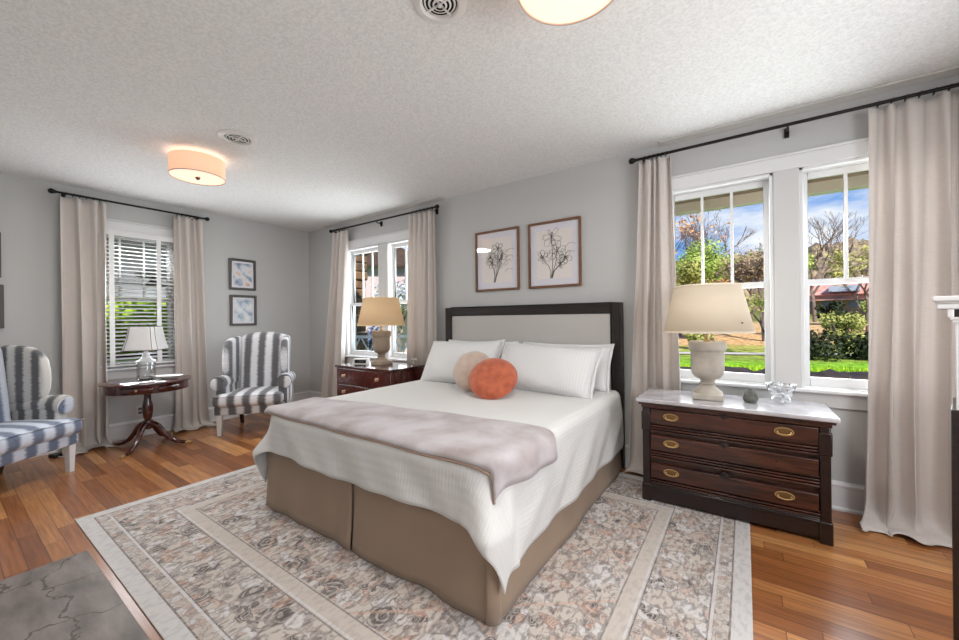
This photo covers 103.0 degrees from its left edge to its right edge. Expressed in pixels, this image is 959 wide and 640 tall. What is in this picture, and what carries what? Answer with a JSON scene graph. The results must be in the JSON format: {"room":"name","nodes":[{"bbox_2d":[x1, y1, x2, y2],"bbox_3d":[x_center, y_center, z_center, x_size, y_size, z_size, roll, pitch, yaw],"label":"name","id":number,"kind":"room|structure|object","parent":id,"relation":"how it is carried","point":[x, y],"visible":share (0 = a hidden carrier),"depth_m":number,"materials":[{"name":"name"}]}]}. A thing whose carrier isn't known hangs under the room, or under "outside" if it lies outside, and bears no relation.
{"room":"bedroom","nodes":[
{"label":"bedroom","id":0,"kind":"room"},
{"bbox_2d":[0,173,309,423],"bbox_3d":[-3.980,-0.021,4.511,0.160,2.740,4.110,-1,0,35],"label":"wall","id":1,"kind":"structure","parent":0,"point":[30,278],"depth_m":4.55,"materials":[{"name":"grey paint"}]},
{"bbox_2d":[0,232,0,277],"bbox_3d":[-4.605,-0.603,3.453,0.024,0.432,0.346,-1,0,35],"label":"framed art","id":2,"kind":"object","parent":1,"relation":"attached to","point":[0,232],"visible":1,"depth_m":3.58,"materials":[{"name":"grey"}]},
{"bbox_2d":[0,284,3,327],"bbox_3d":[-4.594,-0.120,3.461,0.024,0.415,0.355,-1,0,35],"label":"framed art","id":3,"kind":"object","parent":1,"relation":"attached to","point":[1,286],"visible":1,"depth_m":3.59,"materials":[{"name":"grey"}]},
{"bbox_2d":[48,188,209,220],"bbox_3d":[-3.920,-1.269,4.384,0.126,0.085,1.397,-1,0,35],"label":"curtain rod","id":4,"kind":"object","parent":1,"relation":"attached to","point":[50,190],"visible":0.95,"depth_m":4.23,"materials":[{"name":"black metal"}]},
{"bbox_2d":[60,193,116,454],"bbox_3d":[-4.035,0.020,3.924,0.300,2.639,0.374,-1,0,35],"label":"curtain","id":5,"kind":"object","parent":4,"relation":"hanging from","point":[83,281],"visible":0.96,"depth_m":4.01,"materials":[{"name":"fabric"}]},
{"bbox_2d":[174,213,215,432],"bbox_3d":[-3.517,0.015,4.694,0.273,2.639,0.423,-1,0,35],"label":"curtain","id":6,"kind":"object","parent":4,"relation":"hanging from","point":[191,402],"visible":0.98,"depth_m":4.72,"materials":[{"name":"fabric"}]},
{"bbox_2d":[136,405,141,415],"bbox_3d":[-3.931,1.058,4.418,0.009,0.116,0.072,-1,0,35],"label":"wall outlet","id":7,"kind":"object","parent":1,"relation":"attached to","point":[138,408],"visible":0.84,"depth_m":4.41,"materials":[{"name":"grey paint"}]},
{"bbox_2d":[106,218,174,379],"bbox_3d":[-3.962,-0.221,4.388,0.095,1.775,1.040,-1,0,35],"label":"trim","id":8,"kind":"structure","parent":1,"relation":"attached to","point":[127,372],"depth_m":4.41,"materials":[{"name":"white paint"}]},
{"bbox_2d":[106,235,174,368],"bbox_3d":[-4.025,-0.225,4.431,0.162,1.548,0.756,-1,0,35],"label":"window","id":9,"kind":"structure","parent":1,"relation":"in","point":[119,240],"depth_m":4.68,"materials":[{"name":"white paint"}]},
{"bbox_2d":[98,227,174,367],"bbox_3d":[-3.930,-0.234,4.366,0.062,1.516,0.710,-1,0,35],"label":"window blind","id":10,"kind":"object","parent":9,"relation":"attached to","point":[111,232],"visible":0.81,"depth_m":4.36,"materials":[{"name":"white plastic"}]},
{"bbox_2d":[31,390,309,457],"bbox_3d":[-3.842,1.253,4.522,0.032,0.190,3.950,-1,0,35],"label":"baseboard","id":11,"kind":"structure","parent":1,"relation":"attached to","point":[117,431],"depth_m":4.49,"materials":[{"name":"white paint"}]},
{"bbox_2d":[228,258,255,290],"bbox_3d":[-3.305,-0.621,5.326,0.024,0.430,0.348,-1,0,35],"label":"framed art","id":12,"kind":"object","parent":1,"relation":"attached to","point":[242,272],"visible":1,"depth_m":5.32,"materials":[{"name":"grey"}]},
{"bbox_2d":[233,263,251,286],"bbox_3d":[-3.307,-0.621,5.328,0.002,0.315,0.238,-1,0,35],"label":"print","id":13,"kind":"object","parent":12,"relation":"attached to","point":[242,272],"depth_m":5.33},
{"bbox_2d":[229,295,256,325],"bbox_3d":[-3.296,-0.124,5.331,0.024,0.425,0.345,-1,0,35],"label":"framed art","id":14,"kind":"object","parent":1,"relation":"attached to","point":[243,308],"visible":1,"depth_m":5.33,"materials":[{"name":"grey"}]},
{"bbox_2d":[234,299,252,321],"bbox_3d":[-3.298,-0.123,5.333,0.002,0.310,0.235,-1,0,35],"label":"print","id":15,"kind":"object","parent":14,"relation":"attached to","point":[243,308],"depth_m":5.33},
{"bbox_2d":[106,238,358,285],"bbox_3d":[-5.755,-0.892,4.038,2.180,0.680,9.100,-1,0,35],"label":"ceiling","id":16,"kind":"structure","parent":0,"point":[107,239],"depth_m":5.47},
{"bbox_2d":[106,283,165,297],"bbox_3d":[-6.629,-0.448,4.649,0.140,0.210,9.100,-1,0,35],"label":"trim","id":17,"kind":"structure","parent":16,"relation":"attached to","point":[107,286],"depth_m":6.12,"materials":[{"name":"white paint"}]},
{"bbox_2d":[142,276,165,286],"bbox_3d":[-5.110,-0.633,5.997,0.310,0.232,0.310,-1,0,35],"label":"pendant light","id":18,"kind":"object","parent":16,"relation":"hanging from","point":[152,281],"visible":0.55,"depth_m":5.94,"materials":[{"name":"grey"}]},
{"bbox_2d":[0,413,952,639],"bbox_3d":[-0.856,1.376,2.450,7.620,0.120,4.270,-1,0,35],"label":"floor","id":19,"kind":"structure","parent":0,"point":[870,585],"depth_m":2.17,"materials":[{"name":"brown wood"}]},
{"bbox_2d":[0,345,83,473],"bbox_3d":[-3.881,0.760,3.080,0.752,1.175,0.814,-1,0,0],"label":"armchair","id":20,"kind":"object","parent":19,"relation":"on","point":[33,422],"visible":1,"depth_m":3.32,"materials":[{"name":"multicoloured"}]},
{"bbox_2d":[0,418,81,455],"bbox_3d":[-3.812,0.942,3.081,0.617,0.184,0.674,-1,0,0],"label":"seat cushion","id":21,"kind":"object","parent":20,"relation":"on","point":[18,436],"depth_m":3.09,"materials":[{"name":"fabric"}]},
{"bbox_2d":[48,453,76,458],"bbox_3d":[-4.098,1.333,3.801,0.175,0.035,0.224,-1,0,15],"label":"power adapter","id":22,"kind":"object","parent":19,"relation":"on","point":[54,455],"visible":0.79,"depth_m":3.71,"materials":[{"name":"black plastic"}]},
{"bbox_2d":[0,550,149,639],"bbox_3d":[-1.721,1.319,1.240,1.940,0.012,0.955,-1,0,35],"label":"hearth","id":23,"kind":"object","parent":19,"relation":"on","point":[68,598],"visible":1,"depth_m":1.75,"materials":[{"name":"grey stone"}]},
{"bbox_2d":[97,375,191,458],"bbox_3d":[-3.515,0.991,4.044,0.773,0.700,0.759,-1,0,35],"label":"pedestal table","id":24,"kind":"object","parent":19,"relation":"on","point":[132,386],"visible":0.94,"depth_m":3.94,"materials":[{"name":"brown wood"}]},
{"bbox_2d":[120,326,169,380],"bbox_3d":[-3.537,0.357,4.048,0.333,0.567,0.391,-1,0,-20],"label":"table lamp","id":25,"kind":"object","parent":24,"relation":"on","point":[138,338],"visible":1,"depth_m":3.93,"materials":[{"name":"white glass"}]},
{"bbox_2d":[155,374,182,378],"bbox_3d":[-3.335,0.618,4.099,0.262,0.036,0.178,-1,0,-5],"label":"dish","id":26,"kind":"object","parent":24,"relation":"on","point":[166,376],"visible":1,"depth_m":4.07,"materials":[{"name":"white ceramic"}]},
{"bbox_2d":[210,332,295,436],"bbox_3d":[-2.745,0.748,4.702,0.877,1.175,0.752,-1,0,-13],"label":"armchair","id":27,"kind":"object","parent":19,"relation":"on","point":[267,378],"visible":0.94,"depth_m":4.72,"materials":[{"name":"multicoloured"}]},
{"bbox_2d":[212,386,283,407],"bbox_3d":[-2.728,0.931,4.637,0.727,0.184,0.617,-1,0,-13],"label":"seat cushion","id":28,"kind":"object","parent":27,"relation":"on","point":[245,396],"depth_m":4.40,"materials":[{"name":"fabric"}]},
{"bbox_2d":[335,361,424,395],"bbox_3d":[-1.190,0.929,4.496,0.965,0.780,0.565,-1,0,35],"label":"dresser","id":29,"kind":"object","parent":19,"relation":"on","point":[351,378],"visible":0.45,"depth_m":4.31,"materials":[{"name":"red wood"}]},
{"bbox_2d":[353,358,369,363],"bbox_3d":[-1.437,0.510,4.641,0.200,0.068,0.063,-1,0,15],"label":"desk clock","id":30,"kind":"object","parent":29,"relation":"on","point":[355,360],"visible":0.99,"depth_m":4.63,"materials":[{"name":"white plastic"}]},
{"bbox_2d":[357,297,404,365],"bbox_3d":[-1.169,0.132,4.552,0.556,0.812,0.556,-1,0,31],"label":"table lamp","id":31,"kind":"object","parent":29,"relation":"on","point":[375,311],"visible":1,"depth_m":4.39,"materials":[{"name":"beige fabric"}]},
{"bbox_2d":[75,465,752,639],"bbox_3d":[-0.387,1.308,2.618,3.680,0.006,2.760,-1,0,35],"label":"area rug","id":32,"kind":"object","parent":19,"relation":"on","point":[208,559],"visible":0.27,"depth_m":1.93,"materials":[{"name":"beige carpet"}]},
{"bbox_2d":[266,302,624,625],"bbox_3d":[-0.147,0.582,3.010,1.968,1.439,2.107,-1,0,35],"label":"bed","id":33,"kind":"object","parent":32,"relation":"on","point":[421,546],"visible":0.5,"depth_m":2.20,"materials":[{"name":"beige fabric"}]},
{"bbox_2d":[252,380,623,593],"bbox_3d":[-0.192,0.888,2.945,2.058,0.545,2.076,-1,0,35],"label":"coverlet","id":34,"kind":"object","parent":33,"relation":"on","point":[588,433],"visible":0.59,"depth_m":2.19,"materials":[{"name":"white fabric"}]},
{"bbox_2d":[264,397,557,504],"bbox_3d":[-0.536,0.701,2.374,1.976,0.192,0.604,-1,0,35],"label":"throw blanket","id":35,"kind":"object","parent":34,"relation":"on","point":[513,453],"visible":1,"depth_m":2.04,"materials":[{"name":"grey fabric"}]},
{"bbox_2d":[420,339,505,383],"bbox_3d":[-0.189,0.437,3.793,0.892,0.482,0.373,-1,0,29],"label":"pillow","id":36,"kind":"object","parent":34,"relation":"on","point":[443,356],"visible":0.56,"depth_m":3.72,"materials":[{"name":"white fabric"}]},
{"bbox_2d":[453,351,488,390],"bbox_3d":[-0.060,0.448,3.321,0.363,0.330,0.214,-1,0,28],"label":"round cushion","id":37,"kind":"object","parent":34,"relation":"on","point":[466,362],"visible":0.62,"depth_m":3.29,"materials":[{"name":"beige fabric"}]},
{"bbox_2d":[449,340,518,357],"bbox_3d":[-0.018,0.436,4.005,0.912,0.428,0.212,-1,0,35],"label":"pillow","id":38,"kind":"object","parent":34,"relation":"on","point":[449,340],"visible":0.05,"depth_m":4.19,"materials":[{"name":"white fabric"}]},
{"bbox_2d":[468,358,517,399],"bbox_3d":[0.106,0.471,3.060,0.399,0.302,0.294,-1,0,17],"label":"round cushion","id":39,"kind":"object","parent":34,"relation":"on","point":[491,378],"visible":1,"depth_m":2.99,"materials":[{"name":"orange fabric"}]},
{"bbox_2d":[501,342,604,398],"bbox_3d":[0.548,0.438,3.285,0.962,0.455,0.370,-1,0,38],"label":"pillow","id":40,"kind":"object","parent":34,"relation":"on","point":[563,371],"visible":0.75,"depth_m":3.11,"materials":[{"name":"white fabric"}]},
{"bbox_2d":[523,342,614,392],"bbox_3d":[0.754,0.428,3.469,0.892,0.428,0.212,-1,0,35],"label":"pillow","id":41,"kind":"object","parent":34,"relation":"on","point":[602,379],"visible":0.22,"depth_m":3.25,"materials":[{"name":"white fabric"}]},
{"bbox_2d":[636,388,840,545],"bbox_3d":[1.691,0.921,2.605,1.075,0.735,0.475,-1,0,35],"label":"dresser","id":42,"kind":"object","parent":19,"relation":"on","point":[766,462],"visible":1,"depth_m":2.41,"materials":[{"name":"brown wood"}]},
{"bbox_2d":[663,283,755,401],"bbox_3d":[1.601,0.148,2.684,0.556,0.812,0.556,-1,0,31],"label":"table lamp","id":43,"kind":"object","parent":42,"relation":"on","point":[703,308],"visible":1,"depth_m":2.54,"materials":[{"name":"fabric"}]},
{"bbox_2d":[703,334,710,341],"bbox_3d":[1.599,-0.026,2.684,0.146,0.376,0.044,-1,0,31],"label":"socket","id":44,"kind":"object","parent":43,"relation":"attached to","point":[706,335],"depth_m":2.67,"materials":[{"name":"gold metal"}]},
{"bbox_2d":[743,388,757,402],"bbox_3d":[1.806,0.506,2.544,0.085,0.091,0.085,-1,0,35],"label":"ornament","id":45,"kind":"object","parent":42,"relation":"on","point":[750,396],"visible":1,"depth_m":2.52,"materials":[{"name":"grey stone"}]},
{"bbox_2d":[765,382,796,403],"bbox_3d":[1.984,0.488,2.512,0.166,0.126,0.166,-1,0,35],"label":"glass bowl","id":46,"kind":"object","parent":42,"relation":"on","point":[772,392],"visible":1,"depth_m":2.49,"materials":[{"name":"clear glass"}]},
{"bbox_2d":[932,295,958,639],"bbox_3d":[1.720,0.606,1.216,0.330,1.366,0.340,-1,0,-38],"label":"mantel","id":47,"kind":"object","parent":19,"relation":"on","point":[949,303],"visible":1,"depth_m":1.22,"materials":[{"name":"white wood"}]},
{"bbox_2d":[0,0,958,231],"bbox_3d":[-0.886,-1.484,2.450,7.620,0.120,4.270,-1,0,35],"label":"ceiling","id":48,"kind":"structure","parent":0,"point":[352,108],"depth_m":2.31,"materials":[{"name":"white paint"}]},
{"bbox_2d":[168,149,225,185],"bbox_3d":[-2.430,-1.304,3.292,0.400,0.208,0.400,-1,0,35],"label":"ceiling light","id":49,"kind":"object","parent":48,"relation":"attached to","point":[189,166],"visible":1,"depth_m":3.18,"materials":[{"name":"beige fabric"}]},
{"bbox_2d":[169,169,224,184],"bbox_3d":[-2.429,-1.226,3.292,0.386,0.005,0.386,-1,0,35],"label":"diffuser","id":50,"kind":"object","parent":49,"relation":"attached to","point":[193,176],"depth_m":3.27,"materials":[{"name":"white glass"}]},
{"bbox_2d":[217,129,257,145],"bbox_3d":[-1.885,-1.402,2.974,0.270,0.022,0.270,-1,0,35],"label":"ceiling vent","id":51,"kind":"object","parent":48,"relation":"in","point":[234,137],"visible":1,"depth_m":2.95,"materials":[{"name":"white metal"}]},
{"bbox_2d":[412,0,466,23],"bbox_3d":[-0.179,-1.420,1.723,0.244,0.022,0.244,-1,0,35],"label":"ceiling vent","id":52,"kind":"object","parent":48,"relation":"in","point":[434,11],"visible":1,"depth_m":1.75,"materials":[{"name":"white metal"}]},
{"bbox_2d":[518,0,613,25],"bbox_3d":[0.339,-1.333,1.424,0.400,0.208,0.400,-1,0,35],"label":"ceiling light","id":53,"kind":"object","parent":48,"relation":"attached to","point":[547,12],"visible":1,"depth_m":1.55,"materials":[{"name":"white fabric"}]},
{"bbox_2d":[309,75,958,484],"bbox_3d":[0.301,-0.066,4.138,7.620,2.740,0.160,-1,0,35],"label":"wall","id":54,"kind":"structure","parent":0,"point":[604,193],"depth_m":3.52,"materials":[{"name":"grey paint"}]},
{"bbox_2d":[346,244,379,356],"bbox_3d":[-1.607,-0.250,5.448,0.731,1.548,0.162,-1,0,35],"label":"window","id":55,"kind":"structure","parent":54,"relation":"in","point":[350,319],"depth_m":5.59,"materials":[{"name":"white paint"}]},
{"bbox_2d":[345,229,407,363],"bbox_3d":[-1.291,-0.249,5.136,1.890,1.775,0.095,-1,0,35],"label":"trim","id":56,"kind":"structure","parent":54,"relation":"attached to","point":[382,239],"depth_m":5.13,"materials":[{"name":"white paint"}]},
{"bbox_2d":[323,197,444,227],"bbox_3d":[-1.387,-1.413,5.139,2.310,0.012,0.105,-1,0,35],"label":"trim","id":57,"kind":"structure","parent":54,"relation":"attached to","point":[436,199],"depth_m":4.99,"materials":[{"name":"grey paint"}]},
{"bbox_2d":[329,204,438,232],"bbox_3d":[-1.328,-1.297,5.098,2.132,0.085,0.126,-1,0,35],"label":"curtain rod","id":58,"kind":"object","parent":54,"relation":"attached to","point":[436,206],"visible":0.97,"depth_m":4.97,"materials":[{"name":"black metal"}]},
{"bbox_2d":[321,227,348,397],"bbox_3d":[-2.211,0.001,5.601,0.760,2.639,0.182,-1,0,35],"label":"curtain","id":59,"kind":"object","parent":58,"relation":"hanging from","point":[334,355],"visible":0.9,"depth_m":5.57,"materials":[{"name":"fabric"}]},
{"bbox_2d":[407,206,436,367],"bbox_3d":[-0.727,-0.015,4.577,0.563,2.639,0.173,-1,0,35],"label":"curtain","id":60,"kind":"object","parent":58,"relation":"hanging from","point":[421,285],"visible":0.72,"depth_m":4.62,"materials":[{"name":"fabric"}]},
{"bbox_2d":[386,239,407,358],"bbox_3d":[-0.888,-0.258,4.949,0.731,1.548,0.162,-1,0,35],"label":"window","id":61,"kind":"structure","parent":54,"relation":"in","point":[391,246],"depth_m":5.10,"materials":[{"name":"white paint"}]},
{"bbox_2d":[475,226,519,291],"bbox_3d":[0.185,-0.633,4.098,0.551,0.656,0.024,-1,0,35],"label":"framed art","id":62,"kind":"object","parent":54,"relation":"attached to","point":[497,252],"visible":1,"depth_m":4.09,"materials":[{"name":"beige paper"}]},
{"bbox_2d":[482,236,511,283],"bbox_3d":[0.198,-0.633,4.091,0.407,0.477,0.005,-1,0,35],"label":"print","id":63,"kind":"object","parent":62,"relation":"attached to","point":[496,250],"depth_m":4.10,"materials":[{"name":"grey paper"}]},
{"bbox_2d":[528,216,581,288],"bbox_3d":[0.725,-0.638,3.723,0.550,0.656,0.024,-1,0,35],"label":"framed art","id":64,"kind":"object","parent":54,"relation":"attached to","point":[554,246],"visible":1,"depth_m":3.71,"materials":[{"name":"beige paper"}]},
{"bbox_2d":[536,227,573,279],"bbox_3d":[0.738,-0.646,3.716,0.406,0.495,0.005,-1,0,35],"label":"print","id":65,"kind":"object","parent":64,"relation":"attached to","point":[554,245],"depth_m":3.72,"materials":[{"name":"grey paper"}]},
{"bbox_2d":[310,390,864,515],"bbox_3d":[0.260,1.209,4.059,7.300,0.190,0.032,-1,0,35],"label":"baseboard","id":66,"kind":"structure","parent":54,"relation":"attached to","point":[847,497],"depth_m":2.54,"materials":[{"name":"white paint"}]},
{"bbox_2d":[672,173,774,385],"bbox_3d":[1.884,-0.287,3.024,0.711,1.548,0.162,-1,0,35],"label":"window","id":67,"kind":"structure","parent":54,"relation":"in","point":[765,181],"depth_m":2.86,"materials":[{"name":"white paint"}]},
{"bbox_2d":[672,137,868,410],"bbox_3d":[2.189,-0.286,2.719,1.845,1.775,0.095,-1,0,35],"label":"trim","id":68,"kind":"structure","parent":54,"relation":"attached to","point":[784,168],"depth_m":2.71,"materials":[{"name":"white paint"}]},
{"bbox_2d":[675,170,868,204],"bbox_3d":[2.965,-1.210,2.908,5.900,0.030,0.850,-1,0,35],"label":"trim","id":69,"kind":"structure","parent":54,"relation":"attached to","point":[867,171],"depth_m":3.53,"materials":[{"name":"beige wood"}]},
{"bbox_2d":[629,83,958,163],"bbox_3d":[2.150,-1.334,2.683,2.092,0.085,0.126,-1,0,35],"label":"curtain rod","id":70,"kind":"object","parent":54,"relation":"attached to","point":[786,130],"visible":0.95,"depth_m":2.61,"materials":[{"name":"black metal"}]},
{"bbox_2d":[622,151,680,474],"bbox_3d":[1.409,-0.038,3.096,0.482,2.639,0.173,-1,0,35],"label":"curtain","id":71,"kind":"object","parent":70,"relation":"hanging from","point":[656,359],"visible":0.84,"depth_m":3.14,"materials":[{"name":"fabric"}]},
{"bbox_2d":[859,83,958,547],"bbox_3d":[2.638,-0.051,2.174,0.722,2.639,0.282,-1,0,35],"label":"curtain","id":72,"kind":"object","parent":70,"relation":"hanging from","point":[914,144],"visible":0.98,"depth_m":2.30,"materials":[{"name":"fabric"}]},
{"bbox_2d":[659,66,958,146],"bbox_3d":[2.347,-1.452,2.547,2.100,0.012,0.105,-1,0,35],"label":"trim","id":73,"kind":"structure","parent":54,"relation":"attached to","point":[952,71],"depth_m":2.57,"materials":[{"name":"grey paint"}]},
{"bbox_2d":[799,155,868,391],"bbox_3d":[2.582,-0.295,2.540,0.711,1.548,0.162,-1,0,35],"label":"window","id":74,"kind":"structure","parent":54,"relation":"in","point":[844,167],"depth_m":2.66,"materials":[{"name":"white paint"}]},
{"bbox_2d":[675,174,868,215],"bbox_3d":[3.179,-1.152,3.216,5.900,0.100,0.100,-1,0,35],"label":"eave","id":75,"kind":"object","parent":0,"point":[860,181],"depth_m":3.58,"materials":[{"name":"beige"}]},
{"bbox_3d":[-5.790,1.538,4.081,2.330,0.140,9.100,-1,0,35],"label":"floor","id":76,"kind":"structure","parent":0,"visible":0},
{"bbox_2d":[107,353,167,359],"bbox_3d":[-5.172,0.987,5.717,0.510,0.950,1.500,-1,0,35],"label":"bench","id":77,"kind":"object","parent":76,"relation":"on","point":[162,353],"visible":0.02,"depth_m":5.88,"materials":[{"name":"brown wood"}]},
{"label":"outside","id":78,"kind":"structure","parent":0,"visible":0},
{"bbox_2d":[679,352,851,355],"bbox_3d":[-0.493,2.012,25.146,42.000,0.001,15.744,-1,0,35],"label":"gravel path","id":79,"kind":"structure","parent":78,"point":[679,352],"depth_m":20.75,"materials":[{"name":"beige gravel"}]},
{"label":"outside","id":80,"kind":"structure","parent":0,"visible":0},
{"bbox_2d":[679,310,867,371],"bbox_3d":[67.224,-13.839,115.920,330.000,30.364,380.300,-1,0,35],"label":"ground","id":81,"kind":"structure","parent":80,"point":[746,342],"depth_m":23.04,"materials":[{"name":"green plant"}]},
{"bbox_2d":[106,297,156,361],"bbox_3d":[-8.179,0.640,8.026,2.628,3.084,2.480,-1,0,35],"label":"shrub","id":82,"kind":"object","parent":81,"relation":"on","point":[116,306],"visible":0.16,"depth_m":7.79,"materials":[{"name":"green plant"}]},
{"bbox_2d":[134,298,167,358],"bbox_3d":[-7.021,0.625,8.934,2.525,3.088,2.138,-1,0,35],"label":"shrub","id":83,"kind":"object","parent":81,"relation":"on","point":[142,298],"visible":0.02,"depth_m":8.05,"materials":[{"name":"green plant"}]},
{"bbox_2d":[356,253,369,350],"bbox_3d":[-2.816,0.237,8.885,0.400,3.720,0.400,-1,0,35],"label":"stone pillar","id":84,"kind":"structure","parent":81,"relation":"on","point":[360,330],"depth_m":8.77,"materials":[{"name":"stone"}]},
{"bbox_2d":[366,326,378,350],"bbox_3d":[-3.732,1.140,13.912,1.298,1.989,1.510,-1,0,35],"label":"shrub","id":85,"kind":"object","parent":81,"relation":"on","point":[370,340],"visible":0.16,"depth_m":13.55,"materials":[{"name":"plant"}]},
{"bbox_2d":[356,335,406,352],"bbox_3d":[-1.697,1.155,6.588,2.442,1.860,0.080,-1,0,0],"label":"lattice railing","id":86,"kind":"object","parent":81,"relation":"on","point":[361,337],"visible":0.06,"depth_m":6.57,"materials":[{"name":"white paint"}]},
{"bbox_2d":[356,247,407,352],"bbox_3d":[-7.701,-1.481,26.843,8.636,7.259,13.292,-1,0,-7],"label":"house","id":87,"kind":"structure","parent":81,"relation":"on","point":[400,252],"depth_m":21.01,"materials":[{"name":"white"}]},
{"bbox_2d":[370,265,407,352],"bbox_3d":[-3.931,-0.391,20.013,3.465,5.095,3.401,-1,0,-13],"label":"tree","id":88,"kind":"object","parent":81,"relation":"on","point":[400,293],"visible":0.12,"depth_m":19.70,"materials":[{"name":"grey plant"}]},
{"bbox_2d":[676,257,707,336],"bbox_3d":[16.498,-1.882,32.879,7.348,6.918,3.951,-1,0,-11],"label":"tree","id":89,"kind":"object","parent":81,"relation":"on","point":[688,277],"visible":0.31,"depth_m":32.57,"materials":[{"name":"green plant"}]},
{"bbox_2d":[685,333,714,341],"bbox_3d":[14.071,1.284,24.316,1.935,1.452,1.738,-1,0,-33],"label":"shrub","id":90,"kind":"object","parent":81,"relation":"on","point":[689,336],"visible":0.31,"depth_m":23.96,"materials":[{"name":"green plant"}]},
{"bbox_2d":[675,210,729,253],"bbox_3d":[21.093,-5.622,39.515,10.637,13.045,6.413,-1,0,-39],"label":"tree","id":91,"kind":"object","parent":81,"relation":"on","point":[687,233],"visible":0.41,"depth_m":39.67,"materials":[{"name":"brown plant"}]},
{"bbox_2d":[676,237,729,283],"bbox_3d":[19.882,-3.169,34.773,4.968,8.744,5.018,-1,0,-15],"label":"tree","id":92,"kind":"object","parent":81,"relation":"on","point":[710,261],"visible":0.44,"depth_m":33.81,"materials":[{"name":"green plant"}]},
{"bbox_2d":[678,216,756,277],"bbox_3d":[25.904,-5.560,41.537,7.476,12.405,4.510,-1,0,35],"label":"tree","id":93,"kind":"object","parent":81,"relation":"on","point":[698,225],"visible":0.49,"depth_m":40.98,"materials":[{"name":"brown plant"}]},
{"bbox_2d":[704,278,730,337],"bbox_3d":[17.562,-0.657,28.290,3.028,4.801,3.488,-1,0,-27],"label":"tree","id":94,"kind":"object","parent":81,"relation":"on","point":[721,278],"visible":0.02,"depth_m":28.28,"materials":[{"name":"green plant"}]},
{"bbox_2d":[710,243,764,340],"bbox_3d":[20.437,-1.962,28.311,5.786,7.246,5.429,-1,0,35],"label":"tree","id":95,"kind":"object","parent":81,"relation":"on","point":[753,269],"visible":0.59,"depth_m":28.48,"materials":[{"name":"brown plant"}]},
{"bbox_2d":[745,290,764,337],"bbox_3d":[15.198,0.019,20.182,2.761,3.869,2.959,-1,0,-36],"label":"tree","id":96,"kind":"object","parent":81,"relation":"on","point":[761,301],"visible":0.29,"depth_m":20.28,"materials":[{"name":"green plant"}]},
{"bbox_2d":[704,247,816,317],"bbox_3d":[24.134,-2.776,33.803,4.848,7.602,8.570,-1,0,-42],"label":"tree","id":97,"kind":"object","parent":81,"relation":"on","point":[715,277],"visible":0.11,"depth_m":34.45,"materials":[{"name":"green plant"}]},
{"bbox_2d":[676,237,868,309],"bbox_3d":[82.810,-14.489,133.498,137.477,33.891,169.321,-1,0,35],"label":"woodland","id":98,"kind":"object","parent":81,"relation":"on","point":[813,251],"visible":0.09,"depth_m":103.11,"materials":[{"name":"plant"}]},
{"bbox_2d":[680,366,867,379],"bbox_3d":[10.331,1.757,12.658,13.222,0.361,1.991,-1,0,16],"label":"planting bed","id":99,"kind":"object","parent":81,"relation":"on","point":[829,373],"visible":0.22,"depth_m":12.02,"materials":[{"name":"soil"}]},
{"bbox_2d":[680,363,867,379],"bbox_3d":[10.408,1.847,13.276,13.519,0.200,4.195,-1,0,16],"label":"grass tufts","id":100,"kind":"object","parent":81,"relation":"on","point":[753,367],"visible":0.05,"depth_m":14.26,"materials":[{"name":"green plant"}]},
{"bbox_2d":[810,329,849,361],"bbox_3d":[15.619,1.314,17.925,2.464,1.757,2.364,-1,0,35],"label":"shrub","id":101,"kind":"object","parent":81,"relation":"on","point":[827,347],"visible":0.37,"depth_m":17.38,"materials":[{"name":"green plant"}]},
{"bbox_2d":[814,300,847,319],"bbox_3d":[32.504,-0.621,35.281,2.353,2.309,2.475,-1,0,35],"label":"shrub","id":102,"kind":"object","parent":81,"relation":"on","point":[837,307],"visible":0.49,"depth_m":34.70,"materials":[{"name":"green plant"}]},
{"bbox_2d":[808,211,867,321],"bbox_3d":[36.257,-5.691,38.851,9.468,12.069,4.815,-1,0,-34],"label":"tree","id":103,"kind":"object","parent":81,"relation":"on","point":[812,293],"visible":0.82,"depth_m":39.58,"materials":[{"name":"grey plant"}]},
{"bbox_2d":[809,283,868,313],"bbox_3d":[51.512,-3.269,55.183,8.830,5.048,10.072,-1,0,-43],"label":"house","id":104,"kind":"structure","parent":81,"relation":"on","point":[825,294],"depth_m":52.84,"materials":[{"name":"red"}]},
{"bbox_2d":[817,311,868,357],"bbox_3d":[17.466,0.722,18.326,1.791,2.358,1.725,-1,0,35],"label":"shrub","id":105,"kind":"object","parent":81,"relation":"on","point":[842,323],"visible":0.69,"depth_m":18.18,"materials":[{"name":"green plant"}]},
{"bbox_2d":[822,244,868,330],"bbox_3d":[24.937,-1.925,24.476,4.224,7.051,5.979,-1,0,15],"label":"tree","id":106,"kind":"object","parent":81,"relation":"on","point":[840,261],"visible":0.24,"depth_m":25.07,"materials":[{"name":"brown plant"}]},
{"bbox_2d":[835,330,868,359],"bbox_3d":[18.026,1.243,17.543,2.647,1.582,2.025,-1,0,35],"label":"shrub","id":107,"kind":"object","parent":81,"relation":"on","point":[862,352],"visible":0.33,"depth_m":17.47,"materials":[{"name":"green plant"}]},
{"bbox_2d":[857,299,868,320],"bbox_3d":[35.855,-0.838,34.045,2.892,2.684,3.127,-1,0,35],"label":"shrub","id":108,"kind":"object","parent":81,"relation":"on","point":[863,305],"visible":0.08,"depth_m":34.96,"materials":[{"name":"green plant"}]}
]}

